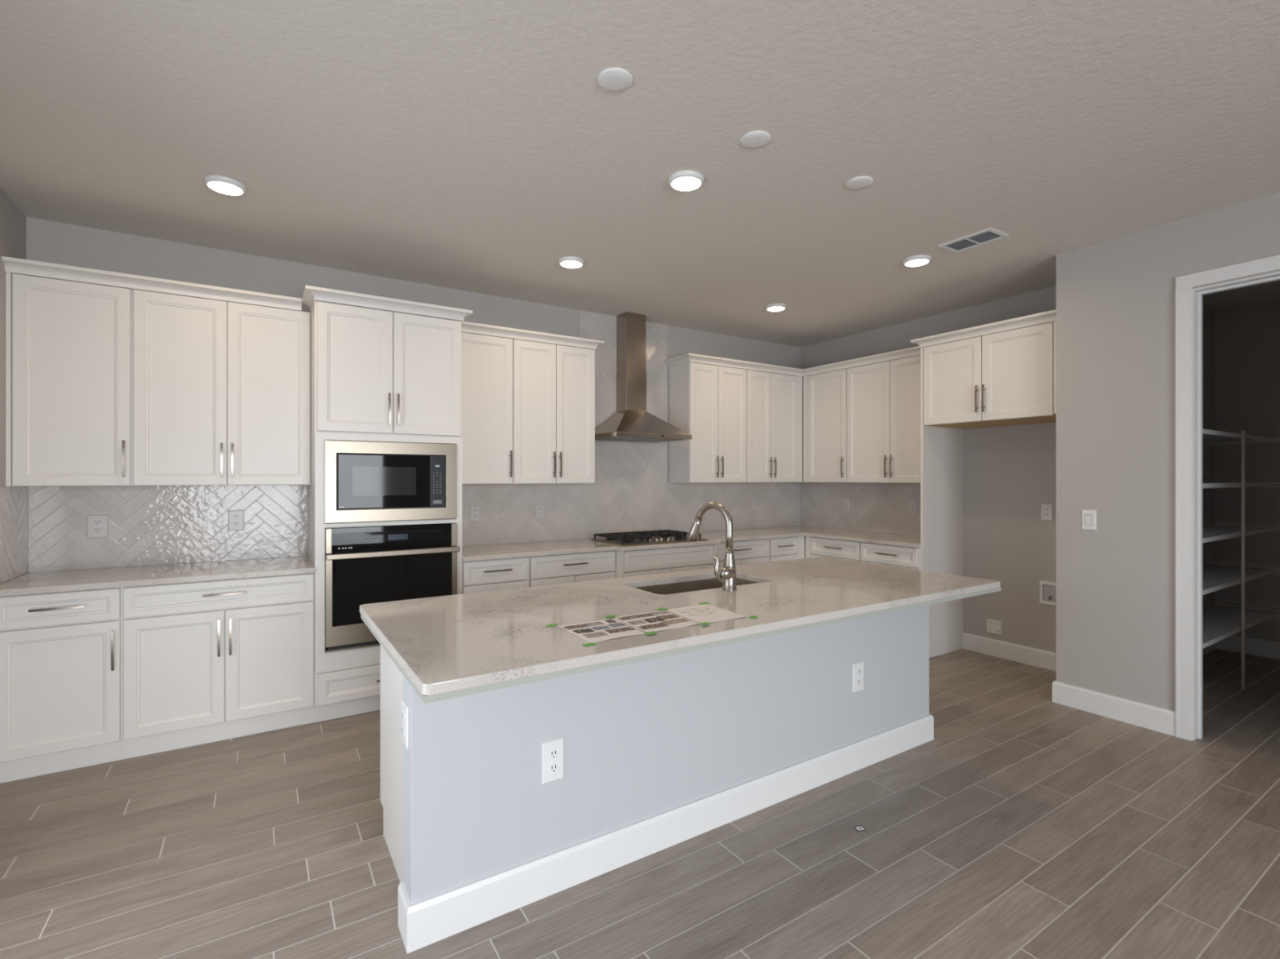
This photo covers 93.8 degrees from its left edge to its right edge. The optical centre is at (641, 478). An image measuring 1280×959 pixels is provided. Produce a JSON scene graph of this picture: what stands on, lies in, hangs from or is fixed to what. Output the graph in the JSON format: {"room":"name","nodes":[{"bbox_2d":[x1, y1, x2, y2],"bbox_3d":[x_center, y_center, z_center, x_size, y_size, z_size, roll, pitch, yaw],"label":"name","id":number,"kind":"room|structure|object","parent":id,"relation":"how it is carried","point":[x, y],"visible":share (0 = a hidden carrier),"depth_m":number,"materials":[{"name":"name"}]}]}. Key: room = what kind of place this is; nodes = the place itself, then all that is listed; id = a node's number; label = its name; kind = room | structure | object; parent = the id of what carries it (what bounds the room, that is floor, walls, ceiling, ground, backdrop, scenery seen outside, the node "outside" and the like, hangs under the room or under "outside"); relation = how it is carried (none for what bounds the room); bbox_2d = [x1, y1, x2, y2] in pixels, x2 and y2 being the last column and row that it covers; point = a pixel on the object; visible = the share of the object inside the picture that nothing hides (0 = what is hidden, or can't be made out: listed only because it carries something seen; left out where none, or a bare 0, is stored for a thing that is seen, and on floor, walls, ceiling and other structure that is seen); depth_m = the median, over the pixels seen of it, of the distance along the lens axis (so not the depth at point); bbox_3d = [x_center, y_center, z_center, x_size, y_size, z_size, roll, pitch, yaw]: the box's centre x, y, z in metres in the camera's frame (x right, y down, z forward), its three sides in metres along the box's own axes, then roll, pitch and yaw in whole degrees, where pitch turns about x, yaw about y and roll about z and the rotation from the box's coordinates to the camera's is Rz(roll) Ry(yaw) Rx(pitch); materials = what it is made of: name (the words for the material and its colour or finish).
{"room":"kitchen","nodes":[
{"label":"kitchen","id":0,"kind":"room"},
{"bbox_2d":[0,187,26,584],"bbox_3d":[-1.090,0.001,-0.380,0.120,2.859,8.600,0,0,-33],"label":"wall","id":1,"kind":"structure","parent":0,"point":[12,220],"depth_m":3.00,"materials":[{"name":"grey paint"}]},
{"bbox_2d":[0,486,27,584],"bbox_3d":[-3.179,0.279,3.001,0.008,0.475,0.634,0,0,-33],"label":"tile backsplash","id":2,"kind":"structure","parent":1,"relation":"attached to","point":[13,500],"depth_m":3.07,"materials":[{"name":"grey tile"}]},
{"bbox_2d":[26,217,800,573],"bbox_3d":[-0.087,0.001,5.441,8.090,2.859,0.120,0,0,-33],"label":"wall","id":3,"kind":"structure","parent":0,"point":[46,241],"depth_m":3.95,"materials":[{"name":"grey paint"}]},
{"bbox_2d":[5,271,132,486],"bbox_3d":[-3.052,-0.495,3.245,0.485,1.073,0.358,0,0,-33],"label":"upper cabinet","id":4,"kind":"object","parent":3,"relation":"attached to","point":[68,344],"visible":0.98,"depth_m":3.12,"materials":[{"name":"white paint"}]},
{"bbox_2d":[28,484,307,573],"bbox_3d":[-2.788,0.279,3.633,1.334,0.475,0.009,0,0,-33],"label":"tile backsplash","id":5,"kind":"structure","parent":3,"relation":"attached to","point":[148,525],"depth_m":3.58,"materials":[{"name":"grey tile"}]},
{"bbox_2d":[87,515,108,537],"bbox_3d":[-3.104,0.275,3.420,0.090,0.128,0.009,0,0,-33],"label":"wall outlet","id":6,"kind":"object","parent":5,"relation":"attached to","point":[97,525],"visible":1,"depth_m":3.42,"materials":[{"name":"grey plastic"}]},
{"bbox_2d":[93,520,101,525],"bbox_3d":[-3.102,0.253,3.418,0.031,0.033,0.003,0,0,-33],"label":"receptacle","id":7,"kind":"object","parent":6,"relation":"attached to","point":[96,522],"depth_m":3.42,"materials":[{"name":"grey plastic"}]},
{"bbox_2d":[93,527,101,533],"bbox_3d":[-3.102,0.298,3.418,0.031,0.033,0.003,0,0,-33],"label":"receptacle","id":8,"kind":"object","parent":6,"relation":"attached to","point":[96,530],"depth_m":3.42,"materials":[{"name":"grey plastic"}]},
{"bbox_2d":[228,510,244,530],"bbox_3d":[-2.552,0.265,3.773,0.082,0.128,0.009,0,0,-33],"label":"wall outlet","id":9,"kind":"object","parent":5,"relation":"attached to","point":[236,517],"visible":1,"depth_m":3.77,"materials":[{"name":"grey plastic"}]},
{"bbox_2d":[233,514,239,519],"bbox_3d":[-2.551,0.243,3.771,0.028,0.033,0.003,0,0,-33],"label":"receptacle","id":10,"kind":"object","parent":9,"relation":"attached to","point":[235,516],"depth_m":3.77,"materials":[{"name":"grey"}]},
{"bbox_2d":[233,521,239,526],"bbox_3d":[-2.551,0.288,3.771,0.028,0.033,0.003,0,0,-33],"label":"receptacle","id":11,"kind":"object","parent":9,"relation":"attached to","point":[235,523],"depth_m":3.77,"materials":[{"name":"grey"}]},
{"bbox_2d":[132,288,311,485],"bbox_3d":[-2.487,-0.495,3.607,0.856,1.073,0.358,0,0,-33],"label":"upper cabinet","id":12,"kind":"object","parent":3,"relation":"attached to","point":[221,390],"visible":1,"depth_m":3.46,"materials":[{"name":"white paint"}]},
{"bbox_2d":[1,256,604,349],"bbox_3d":[-1.743,-1.063,3.896,3.392,0.062,0.674,0,0,-33],"label":"crown molding","id":13,"kind":"structure","parent":12,"relation":"attached to","point":[13,265],"depth_m":3.52,"materials":[{"name":"white paint"}]},
{"bbox_2d":[461,332,512,484],"bbox_3d":[-1.216,-0.495,4.421,0.461,1.073,0.358,0,0,-33],"label":"upper cabinet","id":14,"kind":"object","parent":3,"relation":"attached to","point":[486,361],"visible":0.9,"depth_m":4.33,"materials":[{"name":"white paint"}]},
{"bbox_2d":[512,338,595,484],"bbox_3d":[-0.733,-0.495,4.731,0.687,1.073,0.358,0,0,-33],"label":"upper cabinet","id":15,"kind":"object","parent":3,"relation":"attached to","point":[553,385],"visible":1,"depth_m":4.59,"materials":[{"name":"white paint"}]},
{"bbox_2d":[462,310,800,546],"bbox_3d":[0.113,-0.456,5.492,3.854,1.944,0.009,0,0,-33],"label":"tile backsplash","id":16,"kind":"structure","parent":3,"relation":"attached to","point":[631,491],"depth_m":5.27,"materials":[{"name":"grey tile"}]},
{"bbox_2d":[469,505,479,521],"bbox_3d":[-1.275,0.270,4.592,0.078,0.122,0.009,0,0,-33],"label":"wall outlet","id":17,"kind":"object","parent":16,"relation":"attached to","point":[474,510],"visible":1,"depth_m":4.59,"materials":[{"name":"grey plastic"}]},
{"bbox_2d":[535,503,544,519],"bbox_3d":[-0.825,0.269,4.880,0.078,0.122,0.009,0,0,-33],"label":"wall outlet","id":18,"kind":"object","parent":16,"relation":"attached to","point":[540,508],"visible":1,"depth_m":4.88,"materials":[{"name":"grey plastic"}]},
{"bbox_2d":[696,498,702,511],"bbox_3d":[0.562,0.259,5.768,0.068,0.116,0.010,0,0,-33],"label":"light switch","id":19,"kind":"object","parent":16,"relation":"attached to","point":[699,502],"visible":0.78,"depth_m":5.76,"materials":[{"name":"grey plastic"}]},
{"bbox_2d":[595,311,692,442],"bbox_3d":[-0.021,-0.875,5.091,0.748,1.105,0.514,0,0,-33],"label":"range hood","id":20,"kind":"object","parent":3,"relation":"attached to","point":[631,421],"visible":0.96,"depth_m":5.15,"materials":[{"name":"silver metal"}]},
{"bbox_2d":[668,362,746,483],"bbox_3d":[0.639,-0.495,5.610,0.677,1.073,0.358,0,0,-33],"label":"upper cabinet","id":21,"kind":"object","parent":3,"relation":"attached to","point":[707,402],"visible":1,"depth_m":5.47,"materials":[{"name":"white paint"}]},
{"bbox_2d":[664,309,1056,377],"bbox_3d":[1.595,-1.063,4.793,1.507,0.062,2.766,0,0,-33],"label":"crown molding","id":22,"kind":"structure","parent":21,"relation":"on","point":[914,351],"depth_m":5.24,"materials":[{"name":"white paint"}]},
{"bbox_2d":[746,369,802,482],"bbox_3d":[1.243,-0.495,5.998,0.758,1.073,0.358,0,0,-33],"label":"upper cabinet","id":23,"kind":"object","parent":3,"relation":"attached to","point":[774,402],"visible":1,"depth_m":5.87,"materials":[{"name":"white paint"}]},
{"bbox_2d":[0,0,1279,347],"bbox_3d":[2.265,-1.482,1.770,8.090,0.133,8.840,0,0,-33],"label":"ceiling","id":24,"kind":"structure","parent":0,"point":[477,146],"depth_m":2.51,"materials":[{"name":"white paint"}]},
{"bbox_2d":[203,174,246,195],"bbox_3d":[-2.017,-1.417,2.905,0.172,0.024,0.172,0,0,-33],"label":"recessed light","id":25,"kind":"object","parent":24,"relation":"in","point":[220,184],"visible":1,"depth_m":2.88,"materials":[{"name":"white plastic"}]},
{"bbox_2d":[558,256,584,268],"bbox_3d":[-0.460,-1.417,3.937,0.172,0.024,0.172,0,0,-33],"label":"recessed light","id":26,"kind":"object","parent":24,"relation":"in","point":[570,262],"visible":1,"depth_m":3.90,"materials":[{"name":"white plastic"}]},
{"bbox_2d":[667,169,704,191],"bbox_3d":[0.214,-1.417,2.859,0.172,0.024,0.172,0,0,-33],"label":"recessed light","id":27,"kind":"object","parent":24,"relation":"in","point":[684,180],"visible":1,"depth_m":2.83,"materials":[{"name":"white plastic"}]},
{"bbox_2d":[765,303,786,311],"bbox_3d":[1.118,-1.417,4.974,0.172,0.024,0.172,0,0,-33],"label":"recessed light","id":28,"kind":"object","parent":24,"relation":"in","point":[772,307],"visible":1,"depth_m":4.93,"materials":[{"name":"white plastic"}]},
{"bbox_2d":[902,254,931,266],"bbox_3d":[1.798,-1.417,3.909,0.172,0.024,0.172,0,0,-33],"label":"recessed light","id":29,"kind":"object","parent":24,"relation":"in","point":[916,260],"visible":1,"depth_m":3.87,"materials":[{"name":"white plastic"}]},
{"bbox_2d":[937,227,1008,253],"bbox_3d":[1.988,-1.424,3.593,0.200,0.009,0.316,0,0,-33],"label":"ceiling vent","id":30,"kind":"object","parent":24,"relation":"in","point":[990,234],"visible":1,"depth_m":3.58,"materials":[{"name":"white plastic"}]},
{"bbox_2d":[0,648,1279,958],"bbox_3d":[2.267,1.490,1.771,7.853,0.120,8.600,0,0,-33],"label":"floor","id":31,"kind":"structure","parent":0,"point":[1029,825],"depth_m":2.28,"materials":[{"name":"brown tile"}]},
{"bbox_2d":[0,587,123,783],"bbox_3d":[-2.975,0.988,3.124,0.485,0.884,0.644,0,0,-33],"label":"base cabinet","id":32,"kind":"object","parent":31,"relation":"on","point":[61,652],"visible":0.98,"depth_m":2.90,"materials":[{"name":"white paint"}]},
{"bbox_2d":[122,573,314,759],"bbox_3d":[-2.410,0.988,3.487,0.856,0.884,0.644,0,0,-33],"label":"base cabinet","id":33,"kind":"object","parent":31,"relation":"on","point":[204,662],"visible":1,"depth_m":3.23,"materials":[{"name":"white paint"}]},
{"bbox_2d":[0,555,315,596],"bbox_3d":[-2.614,0.531,3.362,1.334,0.030,0.633,0,0,-33],"label":"countertop","id":34,"kind":"structure","parent":33,"relation":"on","point":[33,583],"depth_m":3.22,"materials":[{"name":"stone"}]},
{"bbox_2d":[307,301,462,722],"bbox_3d":[-1.688,0.199,3.941,0.849,2.462,0.658,0,0,-33],"label":"tall cabinet","id":35,"kind":"object","parent":31,"relation":"on","point":[377,375],"visible":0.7,"depth_m":3.63,"materials":[{"name":"white paint"}]},
{"bbox_2d":[324,440,457,523],"bbox_3d":[-1.590,0.021,3.796,0.763,0.484,0.265,0,0,-33],"label":"microwave","id":36,"kind":"object","parent":35,"relation":"in","point":[358,481],"visible":1,"depth_m":3.67,"materials":[{"name":"silver metal"}]},
{"bbox_2d":[324,523,459,653],"bbox_3d":[-1.641,0.656,3.883,0.762,0.726,0.586,0,0,-33],"label":"wall oven","id":37,"kind":"object","parent":35,"relation":"in","point":[364,565],"visible":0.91,"depth_m":3.63,"materials":[{"name":"black"}]},
{"bbox_2d":[462,556,528,594],"bbox_3d":[-1.133,0.988,4.305,0.477,0.884,0.644,0,0,-33],"label":"base cabinet","id":38,"kind":"object","parent":31,"relation":"on","point":[483,575],"visible":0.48,"depth_m":4.06,"materials":[{"name":"white paint"}]},
{"bbox_2d":[462,525,920,561],"bbox_3d":[0.591,0.531,4.745,3.852,0.030,1.764,0,0,-33],"label":"countertop","id":39,"kind":"structure","parent":38,"relation":"on","point":[488,552],"depth_m":4.82,"materials":[{"name":"stone"}]},
{"bbox_2d":[591,529,707,546],"bbox_3d":[0.066,0.490,4.980,0.800,0.052,0.551,0,0,-33],"label":"gas cooktop","id":40,"kind":"object","parent":39,"relation":"in","point":[662,536],"visible":0.98,"depth_m":4.89,"materials":[{"name":"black metal"}]},
{"bbox_2d":[591,536,707,546],"bbox_3d":[0.066,0.511,4.980,0.800,0.010,0.551,0,0,-33],"label":"steel tray","id":41,"kind":"object","parent":40,"relation":"attached to","point":[655,540],"depth_m":4.83,"materials":[{"name":"metal"}]},
{"bbox_2d":[528,550,615,586],"bbox_3d":[-0.639,0.988,4.622,0.695,0.884,0.644,0,0,-33],"label":"base cabinet","id":42,"kind":"object","parent":31,"relation":"on","point":[548,570],"visible":0.3,"depth_m":4.37,"materials":[{"name":"white paint"}]},
{"bbox_2d":[380,604,933,954],"bbox_3d":[0.234,0.997,2.873,2.737,0.866,0.794,0,0,-33],"label":"kitchen island","id":43,"kind":"object","parent":31,"relation":"on","point":[661,753],"visible":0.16,"depth_m":2.24,"materials":[{"name":"grey paint"}]},
{"bbox_2d":[401,699,408,749],"bbox_3d":[-0.746,0.774,1.886,0.009,0.128,0.080,0,0,-33],"label":"wall outlet","id":44,"kind":"object","parent":43,"relation":"attached to","point":[405,709],"visible":1,"depth_m":1.87,"materials":[{"name":"white plastic"}]},
{"bbox_2d":[402,711,404,722],"bbox_3d":[-0.749,0.752,1.885,0.003,0.033,0.027,0,0,-33],"label":"receptacle","id":45,"kind":"object","parent":44,"relation":"attached to","point":[403,713],"depth_m":1.88,"materials":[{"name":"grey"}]},
{"bbox_2d":[402,725,404,737],"bbox_3d":[-0.749,0.797,1.885,0.003,0.033,0.027,0,0,-33],"label":"receptacle","id":46,"kind":"object","parent":44,"relation":"attached to","point":[403,726],"depth_m":1.88,"materials":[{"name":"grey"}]},
{"bbox_2d":[542,737,563,784],"bbox_3d":[-0.304,0.978,2.071,0.080,0.141,0.009,0,0,-33],"label":"wall outlet","id":47,"kind":"object","parent":43,"relation":"attached to","point":[552,751],"visible":1,"depth_m":2.07,"materials":[{"name":"white plastic"}]},
{"bbox_2d":[550,748,557,759],"bbox_3d":[-0.302,0.954,2.068,0.027,0.036,0.003,0,0,-33],"label":"receptacle","id":48,"kind":"object","parent":47,"relation":"attached to","point":[553,752],"depth_m":2.07,"materials":[{"name":"white plastic"}]},
{"bbox_2d":[550,763,557,774],"bbox_3d":[-0.302,1.003,2.068,0.027,0.036,0.003,0,0,-33],"label":"receptacle","id":49,"kind":"object","parent":47,"relation":"attached to","point":[553,766],"depth_m":2.07,"materials":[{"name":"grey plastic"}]},
{"bbox_2d":[359,556,1000,703],"bbox_3d":[0.327,0.540,2.721,2.790,0.048,1.130,0,0,-33],"label":"island countertop","id":50,"kind":"structure","parent":43,"relation":"on","point":[450,646],"depth_m":2.30,"materials":[{"name":"stone"}]},
{"bbox_2d":[582,642,596,646],"bbox_3d":[-0.161,0.515,1.854,0.040,0.001,0.026,0,0,-38],"label":"tape strip","id":51,"kind":"object","parent":50,"relation":"on","point":[591,643],"visible":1,"depth_m":1.85,"materials":[{"name":"green"}]},
{"bbox_2d":[558,618,645,643],"bbox_3d":[-0.131,0.514,2.035,0.228,0.004,0.258,0,0,-33],"label":"paper sheet","id":52,"kind":"object","parent":50,"relation":"on","point":[597,631],"visible":1,"depth_m":2.02,"materials":[{"name":"white"}]},
{"bbox_2d":[643,631,657,635],"bbox_3d":[0.031,0.511,1.977,0.040,0.001,0.026,0,0,-33],"label":"tape strip","id":53,"kind":"object","parent":50,"relation":"on","point":[653,632],"visible":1,"depth_m":1.98,"materials":[{"name":"green"}]},
{"bbox_2d":[613,610,701,632],"bbox_3d":[0.056,0.514,2.164,0.244,0.003,0.262,0,0,-33],"label":"paper sheet","id":54,"kind":"object","parent":50,"relation":"on","point":[659,620],"visible":1,"depth_m":2.16,"materials":[{"name":"white paper"}]},
{"bbox_2d":[635,577,756,595],"bbox_3d":[0.287,0.659,2.982,0.743,0.224,0.395,0,0,-33],"label":"sink","id":55,"kind":"object","parent":50,"relation":"in","point":[703,584],"visible":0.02,"depth_m":3.17,"materials":[{"name":"silver metal"}]},
{"bbox_2d":[666,604,748,622],"bbox_3d":[0.243,0.514,2.285,0.210,0.003,0.266,0,0,-29],"label":"paper sheet","id":56,"kind":"object","parent":50,"relation":"on","point":[699,613],"visible":1,"depth_m":2.28,"materials":[{"name":"white paper"}]},
{"bbox_2d":[686,502,737,591],"bbox_3d":[0.323,0.314,2.849,0.145,0.405,0.300,0,0,-33],"label":"kitchen faucet","id":57,"kind":"object","parent":50,"relation":"on","point":[727,573],"visible":1,"depth_m":2.77,"materials":[{"name":"silver metal"}]},
{"bbox_2d":[852,661,863,693],"bbox_3d":[1.071,0.980,2.952,0.080,0.141,0.009,0,0,-33],"label":"wall outlet","id":58,"kind":"object","parent":43,"relation":"attached to","point":[857,668],"visible":1,"depth_m":2.94,"materials":[{"name":"white plastic"}]},
{"bbox_2d":[857,668,861,675],"bbox_3d":[1.073,0.956,2.949,0.027,0.036,0.003,0,0,-33],"label":"receptacle","id":59,"kind":"object","parent":58,"relation":"attached to","point":[859,670],"depth_m":2.95,"materials":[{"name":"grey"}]},
{"bbox_2d":[857,678,861,686],"bbox_3d":[1.073,1.005,2.949,0.027,0.036,0.003,0,0,-33],"label":"receptacle","id":60,"kind":"object","parent":58,"relation":"attached to","point":[859,680],"depth_m":2.95,"materials":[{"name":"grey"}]},
{"bbox_2d":[614,544,716,577],"bbox_3d":[0.065,0.988,5.024,0.924,0.884,0.726,0,0,-33],"label":"base cabinet","id":61,"kind":"object","parent":31,"relation":"on","point":[665,560],"visible":0.09,"depth_m":4.71,"materials":[{"name":"white paint"}]},
{"bbox_2d":[716,538,769,567],"bbox_3d":[0.726,0.988,5.496,0.698,0.884,0.644,0,0,-33],"label":"base cabinet","id":62,"kind":"object","parent":31,"relation":"on","point":[755,551],"visible":0.24,"depth_m":5.30,"materials":[{"name":"white paint"}]},
{"bbox_2d":[768,536,804,562],"bbox_3d":[1.210,0.988,5.806,0.448,0.884,0.644,0,0,-33],"label":"base cabinet","id":63,"kind":"object","parent":31,"relation":"on","point":[788,548],"visible":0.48,"depth_m":5.56,"materials":[{"name":"white paint"}]},
{"bbox_2d":[804,536,861,561],"bbox_3d":[1.959,0.988,5.583,0.644,0.884,0.613,0,0,-33],"label":"base cabinet","id":64,"kind":"object","parent":31,"relation":"on","point":[815,547],"visible":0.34,"depth_m":5.42,"materials":[{"name":"white paint"}]},
{"bbox_2d":[853,825,866,831],"bbox_3d":[0.892,1.429,2.443,0.040,0.002,0.034,0,0,-18],"label":"tag","id":65,"kind":"object","parent":31,"relation":"on","point":[860,828],"visible":1,"depth_m":2.44,"materials":[{"name":"grey"}]},
{"bbox_2d":[860,542,920,570],"bbox_3d":[2.271,0.988,5.096,0.644,0.884,0.542,0,0,-33],"label":"base cabinet","id":66,"kind":"object","parent":31,"relation":"on","point":[909,557],"visible":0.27,"depth_m":4.91,"materials":[{"name":"white paint"}]},
{"bbox_2d":[920,346,963,657],"bbox_3d":[2.457,0.199,4.881,0.582,2.462,0.020,0,0,-33],"label":"panel","id":67,"kind":"object","parent":31,"relation":"on","point":[941,447],"visible":0.56,"depth_m":4.86,"materials":[{"name":"white paint"}]},
{"bbox_2d":[1240,430,1244,689],"bbox_3d":[4.074,0.553,4.055,0.019,1.755,0.019,0,0,-33],"label":"pole","id":68,"kind":"object","parent":31,"relation":"on","point":[1242,432],"visible":1,"depth_m":4.05,"materials":[{"name":"white metal"}]},
{"bbox_2d":[800,285,1056,653],"bbox_3d":[2.531,0.001,5.398,0.100,2.859,2.777,0,0,-33],"label":"wall","id":69,"kind":"structure","parent":0,"point":[1009,472],"depth_m":4.76,"materials":[{"name":"grey paint"}]},
{"bbox_2d":[803,368,846,482],"bbox_3d":[1.903,-0.495,5.935,0.358,1.073,0.532,0,0,-33],"label":"upper cabinet","id":70,"kind":"object","parent":69,"relation":"attached to","point":[824,394],"visible":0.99,"depth_m":5.86,"materials":[{"name":"white paint"}]},
{"bbox_2d":[800,482,920,536],"bbox_3d":[2.217,0.279,5.787,0.008,0.475,1.764,0,0,-33],"label":"tile backsplash","id":71,"kind":"structure","parent":69,"relation":"attached to","point":[882,508],"depth_m":5.86,"materials":[{"name":"grey tile"}]},
{"bbox_2d":[843,498,848,510],"bbox_3d":[2.053,0.263,6.024,0.010,0.116,0.068,0,0,-33],"label":"light switch","id":72,"kind":"object","parent":71,"relation":"attached to","point":[846,501],"visible":1,"depth_m":6.01,"materials":[{"name":"grey plastic"}]},
{"bbox_2d":[908,499,916,513],"bbox_3d":[2.450,0.257,5.406,0.009,0.122,0.078,0,0,-33],"label":"wall outlet","id":73,"kind":"object","parent":71,"relation":"attached to","point":[912,504],"visible":1,"depth_m":5.41,"materials":[{"name":"grey plastic"}]},
{"bbox_2d":[846,355,920,483],"bbox_3d":[2.292,-0.495,5.328,0.358,1.073,0.909,0,0,-33],"label":"upper cabinet","id":74,"kind":"object","parent":69,"relation":"attached to","point":[883,399],"visible":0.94,"depth_m":5.29,"materials":[{"name":"white paint"}]},
{"bbox_2d":[924,320,1056,428],"bbox_3d":[2.712,-0.723,4.449,0.620,0.617,0.981,0,0,-33],"label":"upper cabinet","id":75,"kind":"object","parent":69,"relation":"attached to","point":[1008,378],"visible":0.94,"depth_m":4.29,"materials":[{"name":"white paint"}]},
{"bbox_2d":[986,618,1001,635],"bbox_3d":[2.838,1.196,4.820,0.007,0.108,0.116,0,0,-33],"label":"wall outlet","id":76,"kind":"object","parent":69,"relation":"attached to","point":[993,626],"visible":1,"depth_m":4.81,"materials":[{"name":"white plastic"}]},
{"bbox_2d":[1040,503,1053,520],"bbox_3d":[3.044,0.255,4.497,0.009,0.122,0.078,0,0,-33],"label":"wall outlet","id":77,"kind":"object","parent":69,"relation":"attached to","point":[1046,510],"visible":1,"depth_m":4.49,"materials":[{"name":"white plastic"}]},
{"bbox_2d":[1040,580,1056,605],"bbox_3d":[3.051,0.861,4.476,0.020,0.172,0.136,0,0,-33],"label":"water valve box","id":78,"kind":"object","parent":69,"relation":"attached to","point":[1047,589],"visible":0.66,"depth_m":4.49,"materials":[{"name":"white plastic"}]},
{"bbox_2d":[1056,191,1279,711],"bbox_3d":[4.268,0.001,1.404,0.115,2.859,5.823,0,0,-33],"label":"wall","id":79,"kind":"structure","parent":0,"point":[1116,297],"depth_m":3.52,"materials":[{"name":"grey paint"}]},
{"bbox_2d":[962,632,1175,736],"bbox_3d":[2.941,1.363,4.166,0.589,0.134,1.699,0,0,3],"label":"baseboard","id":80,"kind":"structure","parent":79,"relation":"attached to","point":[1161,720],"depth_m":3.70,"materials":[{"name":"white paint"}]},
{"bbox_2d":[1081,510,1096,530],"bbox_3d":[2.741,0.256,3.670,0.010,0.122,0.076,0,0,-33],"label":"light switch","id":81,"kind":"object","parent":79,"relation":"attached to","point":[1088,517],"visible":1,"depth_m":3.67,"materials":[{"name":"white plastic"}]},
{"bbox_2d":[1175,254,1279,741],"bbox_3d":[3.248,0.159,2.870,0.022,2.542,1.062,0,0,-33],"label":"trim","id":82,"kind":"structure","parent":79,"relation":"attached to","point":[1184,284],"depth_m":3.28,"materials":[{"name":"white paint"}]},
{"bbox_2d":[1192,271,1279,741],"bbox_3d":[3.305,0.199,2.907,0.123,2.462,0.936,0,0,-33],"label":"trim","id":83,"kind":"structure","parent":79,"relation":"attached to","point":[1197,293],"depth_m":3.28,"materials":[{"name":"white paint"}]},
{"bbox_2d":[1202,302,1214,606],"bbox_3d":[3.788,0.001,4.466,2.382,2.859,0.149,0,0,-33],"label":"wall","id":84,"kind":"structure","parent":0,"point":[1208,313],"depth_m":4.97,"materials":[{"name":"grey paint"}]},
{"bbox_2d":[1202,604,1271,648],"bbox_3d":[3.767,1.025,4.117,1.939,0.030,0.416,0,0,-33],"label":"shelf","id":85,"kind":"object","parent":84,"relation":"attached to","point":[1219,624],"visible":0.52,"depth_m":4.23,"materials":[{"name":"white wood"}]},
{"bbox_2d":[1202,564,1271,595],"bbox_3d":[3.767,0.698,4.117,1.939,0.030,0.416,0,0,-33],"label":"shelf","id":86,"kind":"object","parent":84,"relation":"attached to","point":[1215,578],"visible":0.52,"depth_m":4.21,"materials":[{"name":"white wood"}]},
{"bbox_2d":[1202,524,1271,543],"bbox_3d":[3.767,0.381,4.117,1.939,0.030,0.416,0,0,-33],"label":"shelf","id":87,"kind":"object","parent":84,"relation":"attached to","point":[1211,533],"visible":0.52,"depth_m":4.18,"materials":[{"name":"white"}]},
{"bbox_2d":[1202,428,1271,442],"bbox_3d":[3.767,-0.287,4.117,1.939,0.030,0.416,0,0,-33],"label":"shelf","id":88,"kind":"object","parent":84,"relation":"attached to","point":[1208,435],"visible":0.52,"depth_m":4.18,"materials":[{"name":"white"}]},
{"bbox_2d":[1202,482,1271,488],"bbox_3d":[3.767,0.046,4.117,1.939,0.030,0.416,0,0,-33],"label":"shelf","id":89,"kind":"object","parent":84,"relation":"attached to","point":[1205,485],"visible":0.52,"depth_m":4.02,"materials":[{"name":"white"}]},
{"bbox_2d":[1214,297,1279,642],"bbox_3d":[5.508,0.001,4.099,0.117,2.859,2.623,0,0,-33],"label":"wall","id":90,"kind":"structure","parent":0,"point":[1247,335],"depth_m":4.86,"materials":[{"name":"grey paint"}]},
{"bbox_2d":[1202,635,1279,660],"bbox_3d":[4.469,1.363,3.404,2.382,0.134,2.374,0,0,-33],"label":"baseboard","id":91,"kind":"structure","parent":90,"relation":"attached to","point":[1258,647],"depth_m":4.85,"materials":[{"name":"white paint"}]},
{"bbox_2d":[1202,438,1279,444],"bbox_3d":[5.286,-0.284,3.943,0.421,0.032,2.300,0,0,-33],"label":"wire shelf","id":92,"kind":"object","parent":90,"relation":"attached to","point":[1275,440],"visible":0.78,"depth_m":4.71,"materials":[{"name":"white metal"}]},
{"bbox_2d":[1209,599,1279,619],"bbox_3d":[5.286,1.028,3.943,0.421,0.032,2.300,0,0,-33],"label":"wire shelf","id":93,"kind":"object","parent":90,"relation":"attached to","point":[1275,615],"visible":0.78,"depth_m":4.77,"materials":[{"name":"white metal"}]},
{"bbox_2d":[1209,560,1279,575],"bbox_3d":[5.286,0.701,3.943,0.421,0.032,2.300,0,0,-33],"label":"wire shelf","id":94,"kind":"object","parent":90,"relation":"attached to","point":[1218,561],"visible":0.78,"depth_m":4.77,"materials":[{"name":"white metal"}]},
{"bbox_2d":[1210,522,1279,532],"bbox_3d":[5.286,0.384,3.943,0.421,0.032,2.300,0,0,-33],"label":"wire shelf","id":95,"kind":"object","parent":90,"relation":"attached to","point":[1276,526],"visible":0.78,"depth_m":4.76,"materials":[{"name":"white metal"}]},
{"bbox_2d":[1256,482,1279,487],"bbox_3d":[5.286,0.049,3.943,0.421,0.032,2.300,0,0,-33],"label":"wire shelf","id":96,"kind":"object","parent":90,"relation":"attached to","point":[1275,483],"visible":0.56,"depth_m":4.46,"materials":[{"name":"white metal"}]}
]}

